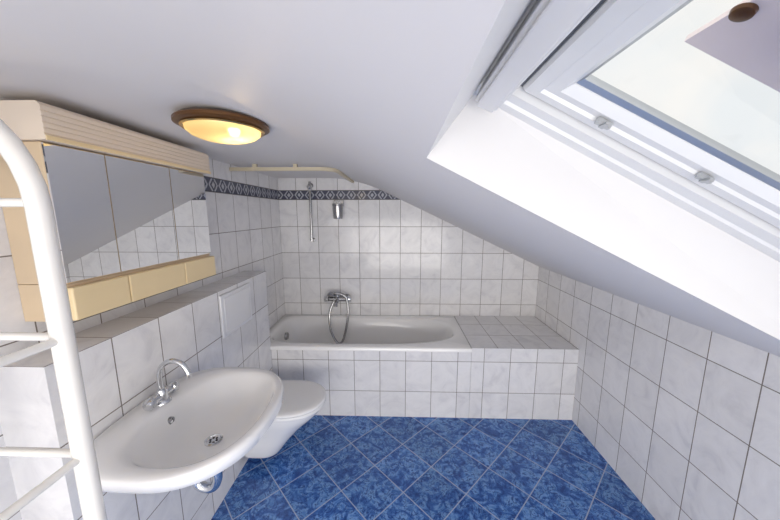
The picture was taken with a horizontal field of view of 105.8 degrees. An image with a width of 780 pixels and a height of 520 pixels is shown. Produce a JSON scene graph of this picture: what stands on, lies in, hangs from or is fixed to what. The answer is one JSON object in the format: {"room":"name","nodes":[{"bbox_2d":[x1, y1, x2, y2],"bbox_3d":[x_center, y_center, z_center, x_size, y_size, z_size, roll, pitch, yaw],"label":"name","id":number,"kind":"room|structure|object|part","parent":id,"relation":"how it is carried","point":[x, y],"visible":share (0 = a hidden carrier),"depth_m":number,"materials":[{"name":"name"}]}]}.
{"room":"bathroom","nodes":[
{"label":"bathroom","id":0,"kind":"room"},
{"bbox_2d":[0,97,284,519],"bbox_3d":[-1.139,0.490,0.863,0.080,1.885,4.090,0,9,2],"label":"wall","id":1,"kind":"structure","parent":0,"point":[243,212],"depth_m":1.90,"materials":[{"name":"tile"}]},
{"bbox_2d":[0,100,215,321],"bbox_3d":[-0.997,-0.170,1.169,0.180,0.615,0.699,0,9,2],"label":"upper cabinet","id":2,"kind":"object","parent":1,"relation":"attached to","point":[130,208],"visible":0.87,"depth_m":0.98,"materials":[{"name":"beige paint"}]},
{"bbox_3d":[-0.946,-0.140,0.917,0.005,0.392,0.168,0,9,2],"label":"mirror door","id":3,"kind":"part","parent":2,"relation":"part of","materials":[{"name":"silver metal"}]},
{"bbox_3d":[-0.938,0.118,0.960,0.022,0.100,0.182,0,9,2],"label":"drawer","id":4,"kind":"part","parent":2,"relation":"part of","materials":[{"name":"beige wood"}]},
{"bbox_3d":[-0.940,-0.174,1.139,0.005,0.392,0.273,0,9,2],"label":"mirror door","id":5,"kind":"part","parent":2,"relation":"part of","materials":[{"name":"silver metal"}]},
{"bbox_3d":[-0.932,0.082,1.189,0.022,0.100,0.273,0,9,2],"label":"drawer","id":6,"kind":"part","parent":2,"relation":"part of","materials":[{"name":"beige wood"}]},
{"bbox_3d":[-0.933,-0.213,1.387,0.005,0.392,0.222,0,9,2],"label":"mirror door","id":7,"kind":"part","parent":2,"relation":"part of","materials":[{"name":"silver metal"}]},
{"bbox_3d":[-0.925,0.044,1.434,0.022,0.100,0.216,0,9,2],"label":"drawer","id":8,"kind":"part","parent":2,"relation":"part of","materials":[{"name":"beige wood"}]},
{"bbox_2d":[0,271,272,519],"bbox_3d":[-1.000,0.752,1.564,0.160,1.150,1.360,0,9,2],"label":"half wall","id":9,"kind":"structure","parent":1,"relation":"attached to","point":[120,358],"depth_m":1.07,"materials":[{"name":"tile"}]},
{"bbox_2d":[94,367,282,493],"bbox_3d":[-0.675,0.708,1.092,0.512,0.348,0.594,0,9,2],"label":"washbasin","id":10,"kind":"object","parent":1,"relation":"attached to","point":[215,417],"visible":0.94,"depth_m":1.04,"materials":[{"name":"white ceramic"}]},
{"bbox_2d":[142,358,191,410],"bbox_3d":[-0.804,0.444,1.090,0.148,0.173,0.140,0,9,2],"label":"faucet","id":11,"kind":"object","parent":10,"relation":"on","point":[162,397],"visible":1,"depth_m":1.08,"materials":[{"name":"silver metal"}]},
{"bbox_3d":[-0.852,0.513,1.046,0.042,0.042,0.030,0,9,2],"label":"handle","id":12,"kind":"part","parent":11,"relation":"part of","materials":[{"name":"silver metal"}]},
{"bbox_2d":[153,386,173,405],"bbox_3d":[-0.850,0.505,1.101,0.056,0.050,0.084,0,9,2],"label":"handle","id":13,"kind":"object","parent":11,"relation":"on","point":[162,397],"depth_m":1.09,"materials":[{"name":"silver metal"}]},
{"bbox_3d":[-0.849,0.496,1.155,0.042,0.042,0.030,0,9,2],"label":"handle","id":14,"kind":"part","parent":11,"relation":"part of","materials":[{"name":"silver metal"}]},
{"bbox_3d":[-0.796,0.422,1.086,0.132,0.128,0.018,0,9,2],"label":"spout","id":15,"kind":"part","parent":11,"relation":"part of","materials":[{"name":"silver metal"}]},
{"bbox_2d":[219,283,251,338],"bbox_3d":[-0.905,0.287,1.752,0.016,0.240,0.320,0,9,2],"label":"flush plate","id":16,"kind":"object","parent":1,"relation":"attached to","point":[235,305],"visible":1,"depth_m":1.72,"materials":[{"name":"white plastic"}]},
{"bbox_2d":[245,380,325,457],"bbox_3d":[-0.655,1.024,1.865,0.507,0.370,0.372,0,9,2],"label":"toilet","id":17,"kind":"object","parent":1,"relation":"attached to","point":[302,399],"visible":0.53,"depth_m":1.77,"materials":[{"name":"white ceramic"}]},
{"bbox_3d":[-0.664,1.048,1.869,0.488,0.320,0.342,0,9,2],"label":"bowl","id":18,"kind":"part","parent":17,"relation":"part of","materials":[{"name":"white ceramic"}]},
{"bbox_3d":[-0.630,0.878,1.841,0.454,0.021,0.368,0,9,2],"label":"seat","id":19,"kind":"part","parent":17,"relation":"part of","materials":[{"name":"white plastic"}]},
{"bbox_3d":[-0.630,0.854,1.837,0.458,0.024,0.372,0,9,2],"label":"lid","id":20,"kind":"part","parent":17,"relation":"part of","materials":[{"name":"white plastic"}]},
{"bbox_2d":[0,0,779,356],"bbox_3d":[0.128,-0.031,0.746,2.455,0.819,4.090,0,9,2],"label":"ceiling","id":21,"kind":"structure","parent":0,"point":[365,90],"depth_m":0.59,"materials":[{"name":"paint"}]},
{"bbox_2d":[171,108,269,144],"bbox_3d":[-0.570,-0.448,1.014,0.292,0.080,0.292,0,9,2],"label":"ceiling lamp","id":22,"kind":"object","parent":21,"relation":"attached to","point":[212,125],"visible":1,"depth_m":0.93,"materials":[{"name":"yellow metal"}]},
{"bbox_3d":[-0.570,-0.429,1.017,0.235,0.042,0.235,0,9,2],"label":"lamp shade","id":23,"kind":"part","parent":22,"relation":"part of","materials":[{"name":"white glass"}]},
{"bbox_2d":[229,164,353,182],"bbox_3d":[-0.697,-0.671,2.333,0.711,0.042,0.801,0,9,2],"label":"rail","id":24,"kind":"object","parent":21,"relation":"attached to","point":[254,167],"visible":0.89,"depth_m":1.94,"materials":[{"name":"white metal"}]},
{"bbox_2d":[427,0,779,339],"bbox_3d":[0.619,0.047,0.210,1.112,0.636,1.035,0,9,2],"label":"window reveal","id":25,"kind":"structure","parent":21,"relation":"attached to","point":[497,151],"depth_m":0.64,"materials":[{"name":"white paint"}]},
{"bbox_2d":[474,0,779,261],"bbox_3d":[0.679,-0.057,0.197,1.078,0.553,1.025,0,9,2],"label":"window","id":26,"kind":"structure","parent":25,"relation":"in","point":[541,77],"depth_m":0.49,"materials":[{"name":"plastic"}]},
{"bbox_2d":[278,178,538,315],"bbox_3d":[0.186,0.173,2.887,2.455,1.885,0.080,0,9,2],"label":"wall","id":27,"kind":"structure","parent":0,"point":[392,256],"depth_m":2.82,"materials":[{"name":"tile"}]},
{"bbox_2d":[307,181,315,241],"bbox_3d":[-0.733,-0.438,2.725,0.044,0.557,0.102,0,9,2],"label":"shower rail","id":28,"kind":"object","parent":27,"relation":"attached to","point":[310,185],"visible":1,"depth_m":2.72,"materials":[{"name":"silver metal"}]},
{"bbox_2d":[332,200,343,218],"bbox_3d":[-0.478,-0.465,2.709,0.104,0.170,0.112,0,9,2],"label":"cup holder","id":29,"kind":"object","parent":27,"relation":"attached to","point":[338,205],"visible":1,"depth_m":2.67,"materials":[{"name":"silver metal"}]},
{"bbox_3d":[-0.477,-0.529,2.749,0.090,0.055,0.012,0,9,2],"label":"wall plate","id":30,"kind":"part","parent":29,"relation":"part of","materials":[{"name":"silver metal"}]},
{"bbox_2d":[324,292,351,343],"bbox_3d":[-0.499,0.545,2.828,0.262,0.491,0.188,0,9,2],"label":"mixer","id":31,"kind":"object","parent":27,"relation":"attached to","point":[330,296],"visible":0.99,"depth_m":2.78,"materials":[{"name":"silver metal"}]},
{"bbox_3d":[-0.607,0.372,2.830,0.046,0.064,0.064,0,9,2],"label":"mixer handle","id":32,"kind":"part","parent":31,"relation":"part of","materials":[{"name":"silver metal"}]},
{"bbox_3d":[-0.500,0.400,2.771,0.031,0.067,0.120,0,9,2],"label":"spout","id":33,"kind":"part","parent":31,"relation":"part of","materials":[{"name":"silver metal"}]},
{"bbox_2d":[211,415,655,519],"bbox_3d":[0.129,1.474,0.992,2.495,0.100,4.110,0,9,2],"label":"floor","id":34,"kind":"structure","parent":0,"point":[333,467],"depth_m":1.78,"materials":[{"name":"tile"}]},
{"bbox_2d":[0,119,106,519],"bbox_3d":[-0.838,0.617,0.368,0.434,1.787,0.584,0,9,2],"label":"towel rack","id":35,"kind":"object","parent":34,"relation":"on","point":[35,199],"visible":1,"depth_m":0.55,"materials":[{"name":"white metal"}]},
{"bbox_2d":[271,350,470,417],"bbox_3d":[-0.227,0.949,2.271,1.668,0.542,0.020,0,9,2],"label":"bathtub surround","id":36,"kind":"object","parent":34,"relation":"on","point":[355,383],"visible":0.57,"depth_m":2.25,"materials":[{"name":"tile"}]},
{"bbox_2d":[270,314,471,351],"bbox_3d":[-0.217,0.800,2.591,1.668,0.413,0.716,0,9,2],"label":"bathtub","id":37,"kind":"object","parent":34,"relation":"on","point":[396,333],"visible":0.59,"depth_m":2.81,"materials":[{"name":"white ceramic"}]},
{"bbox_3d":[-0.906,0.667,2.591,0.022,0.068,0.068,0,9,2],"label":"overflow knob","id":38,"kind":"part","parent":37,"relation":"part of","materials":[{"name":"silver metal"}]},
{"bbox_2d":[454,316,578,419],"bbox_3d":[1.010,0.885,2.575,0.783,0.574,0.709,0,9,2],"label":"tiled bench","id":39,"kind":"object","parent":34,"relation":"on","point":[522,368],"visible":0.86,"depth_m":2.24,"materials":[{"name":"tile"}]},
{"bbox_2d":[535,267,779,519],"bbox_3d":[1.395,0.905,0.857,0.080,1.066,4.090,0,9,2],"label":"wall","id":40,"kind":"structure","parent":0,"point":[687,415],"depth_m":1.44,"materials":[{"name":"tile"}]}
]}

